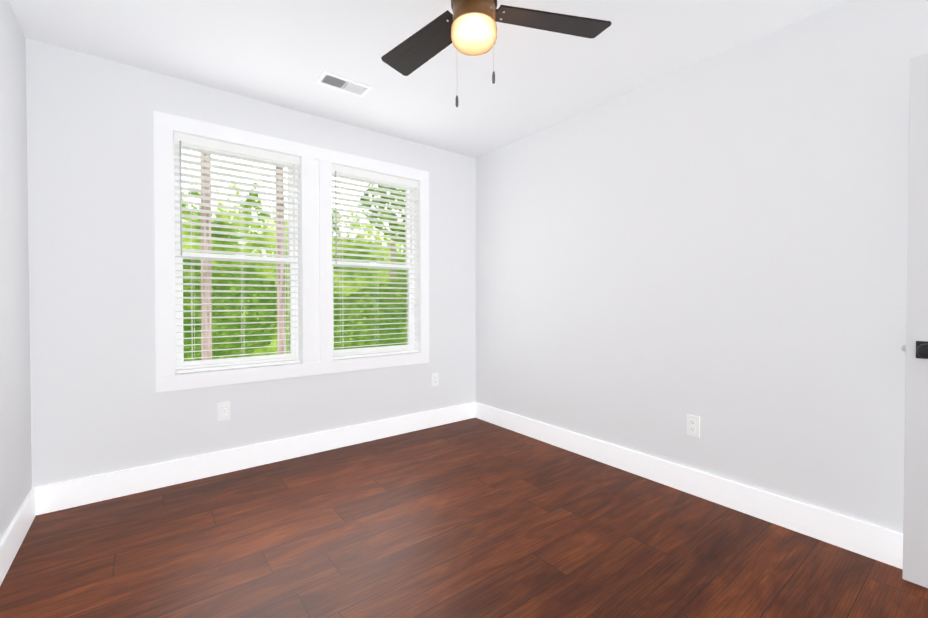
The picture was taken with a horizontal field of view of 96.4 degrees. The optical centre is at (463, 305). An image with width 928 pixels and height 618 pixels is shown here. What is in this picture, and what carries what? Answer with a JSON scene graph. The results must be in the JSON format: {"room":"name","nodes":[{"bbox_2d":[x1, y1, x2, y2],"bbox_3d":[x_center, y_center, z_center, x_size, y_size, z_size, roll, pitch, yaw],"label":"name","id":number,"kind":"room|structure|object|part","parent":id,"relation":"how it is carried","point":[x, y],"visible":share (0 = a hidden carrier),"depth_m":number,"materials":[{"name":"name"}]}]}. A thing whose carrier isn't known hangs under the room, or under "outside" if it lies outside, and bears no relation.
{"room":"empty bedroom","nodes":[
{"label":"empty bedroom","id":0,"kind":"room"},
{"bbox_2d":[0,0,31,540],"bbox_3d":[-1.191,-0.118,0.650,0.160,2.440,3.910,-1,1,-38],"label":"wall","id":1,"kind":"structure","parent":0,"point":[15,447],"depth_m":1.88,"materials":[{"name":"white paint"}]},
{"bbox_2d":[0,487,35,585],"bbox_3d":[-1.122,1.029,0.719,0.015,0.145,3.590,-1,1,-38],"label":"baseboard","id":2,"kind":"structure","parent":1,"relation":"attached to","point":[12,539],"depth_m":1.82,"materials":[{"name":"white paint"}]},
{"bbox_2d":[25,38,475,487],"bbox_3d":[-1.106,-0.152,3.082,2.944,2.440,0.160,-1,1,-38],"label":"wall","id":3,"kind":"structure","parent":0,"point":[100,405],"depth_m":2.38,"materials":[{"name":"white paint"}]},
{"bbox_2d":[218,402,229,420],"bbox_3d":[-1.536,0.677,2.657,0.070,0.115,0.008,-1,1,-38],"label":"outlet","id":4,"kind":"object","parent":3,"relation":"attached to","point":[223,410],"visible":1,"depth_m":2.65,"materials":[{"name":"white plastic"}]},
{"bbox_2d":[36,402,474,514],"bbox_3d":[-1.052,0.997,3.029,2.914,0.145,0.015,-1,1,-38],"label":"baseboard","id":5,"kind":"structure","parent":3,"relation":"attached to","point":[74,493],"depth_m":2.65,"materials":[{"name":"white paint"}]},
{"bbox_2d":[153,110,428,391],"bbox_3d":[-1.105,-0.321,3.066,1.897,1.642,0.174,-1,1,-38],"label":"double window","id":6,"kind":"structure","parent":3,"relation":"in","point":[312,171],"depth_m":2.92,"materials":[{"name":"white paint"}]},
{"bbox_3d":[-1.518,-0.324,2.808,0.702,1.408,0.068,-1,1,-38],"label":"sash","id":7,"kind":"part","parent":6,"relation":"part of","materials":[{"name":"white plastic"}]},
{"bbox_3d":[-1.520,-0.318,2.811,0.742,1.460,0.070,-1,1,-38],"label":"frame","id":8,"kind":"part","parent":6,"relation":"part of","materials":[{"name":"white plastic"}]},
{"bbox_3d":[-1.521,-0.324,2.812,0.650,1.356,0.034,-1,1,-38],"label":"glass","id":9,"kind":"part","parent":6,"relation":"part of","materials":[{"name":"clear glass"}]},
{"bbox_3d":[-0.756,-0.332,3.401,0.668,1.356,0.034,-1,1,-38],"label":"glass","id":10,"kind":"part","parent":6,"relation":"part of","materials":[{"name":"clear glass"}]},
{"bbox_3d":[-0.753,-0.332,3.397,0.720,1.408,0.068,-1,1,-38],"label":"sash","id":11,"kind":"part","parent":6,"relation":"part of","materials":[{"name":"white plastic"}]},
{"bbox_3d":[-0.755,-0.326,3.401,0.760,1.460,0.070,-1,1,-38],"label":"frame","id":12,"kind":"part","parent":6,"relation":"part of","materials":[{"name":"white plastic"}]},
{"bbox_2d":[431,373,438,386],"bbox_3d":[-0.254,0.649,3.644,0.070,0.115,0.008,-1,1,-38],"label":"outlet","id":13,"kind":"object","parent":3,"relation":"attached to","point":[435,379],"visible":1,"depth_m":3.64,"materials":[{"name":"white plastic"}]},
{"bbox_2d":[183,184,406,360],"bbox_3d":[-3.076,0.189,8.563,19.272,9.290,4.727,-1,1,-38],"label":"trees","id":14,"kind":"object","parent":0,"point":[389,341],"depth_m":7.00,"materials":[{"name":"green plant"}]},
{"bbox_2d":[9,0,844,157],"bbox_3d":[0.038,-1.411,1.579,3.264,0.120,3.910,-1,1,-38],"label":"ceiling","id":15,"kind":"structure","parent":0,"point":[285,53],"depth_m":2.22,"materials":[{"name":"white paint"}]},
{"bbox_2d":[315,71,372,97],"bbox_3d":[-0.738,-1.359,2.560,0.305,0.012,0.155,-1,1,-38],"label":"ceiling vent","id":16,"kind":"object","parent":15,"relation":"in","point":[337,82],"visible":1,"depth_m":2.55,"materials":[{"name":"white metal"}]},
{"bbox_2d":[381,0,611,106],"bbox_3d":[0.001,-1.066,1.668,1.007,0.570,0.925,-1,1,-38],"label":"ceiling fan","id":17,"kind":"object","parent":15,"relation":"hanging from","point":[468,27],"visible":1,"depth_m":1.63,"materials":[{"name":"brown wood"}]},
{"bbox_3d":[-0.170,-1.132,1.804,0.150,0.010,0.488,14,-9,-43],"label":"blade","id":18,"kind":"part","parent":17,"relation":"part of","materials":[{"name":"brown wood"}]},
{"bbox_3d":[0.038,-1.206,1.582,0.180,0.290,0.180,-1,1,-38],"label":"motor","id":19,"kind":"part","parent":17,"relation":"part of","materials":[{"name":"brown metal"}]},
{"bbox_3d":[0.038,-1.020,1.585,0.176,0.081,0.176,-1,1,-38],"label":"globe","id":20,"kind":"part","parent":17,"relation":"part of"},
{"bbox_3d":[0.334,-1.129,1.653,0.488,0.010,0.150,0,12,-13],"label":"blade","id":21,"kind":"part","parent":17,"relation":"part of","materials":[{"name":"brown wood"}]},
{"bbox_2d":[0,418,927,617],"bbox_3d":[0.038,1.149,1.615,3.264,0.120,3.910,-1,1,-38],"label":"floor","id":22,"kind":"structure","parent":0,"point":[473,518],"depth_m":1.85,"materials":[{"name":"brown wood"}]},
{"bbox_2d":[476,0,927,533],"bbox_3d":[1.268,-0.144,2.544,0.160,2.440,3.910,-1,1,-38],"label":"wall","id":23,"kind":"structure","parent":0,"point":[717,244],"depth_m":2.20,"materials":[{"name":"white paint"}]},
{"bbox_2d":[475,402,902,568],"bbox_3d":[1.199,1.004,2.507,0.015,0.145,3.590,-1,1,-38],"label":"baseboard","id":24,"kind":"structure","parent":23,"relation":"attached to","point":[877,543],"depth_m":2.21,"materials":[{"name":"white paint"}]},
{"bbox_2d":[687,414,699,436],"bbox_3d":[1.307,0.685,2.367,0.008,0.115,0.070,-1,1,-38],"label":"outlet","id":25,"kind":"object","parent":23,"relation":"attached to","point":[693,425],"visible":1,"depth_m":2.36,"materials":[{"name":"white plastic"}]},
{"bbox_3d":[1.183,-0.110,0.112,2.944,2.440,0.160,-1,1,-38],"label":"wall","id":26,"kind":"structure","parent":0,"visible":0},
{"bbox_2d":[902,53,927,587],"bbox_3d":[1.972,0.064,1.329,0.169,2.033,0.782,-1,1,-38],"label":"door leaf","id":27,"kind":"structure","parent":26,"relation":"in","point":[915,540],"depth_m":1.60,"materials":[{"name":"white paint"}]},
{"bbox_3d":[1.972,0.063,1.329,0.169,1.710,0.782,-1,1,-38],"label":"door hardware","id":28,"kind":"part","parent":27,"relation":"part of","materials":[{"name":"black metal"}]},
{"label":"outside","id":29,"kind":"structure","parent":0,"visible":0},
{"bbox_2d":[200,153,285,359],"bbox_3d":[-4.568,-3.935,3.305,9.647,20.003,2.079,-1,1,-38],"label":"trunk","id":30,"kind":"object","parent":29,"point":[207,327],"depth_m":3.77,"materials":[{"name":"plant"}]},
{"bbox_2d":[181,149,406,360],"bbox_3d":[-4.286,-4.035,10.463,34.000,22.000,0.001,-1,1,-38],"label":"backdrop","id":31,"kind":"structure","parent":29,"point":[268,349],"depth_m":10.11,"materials":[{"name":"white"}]}
]}

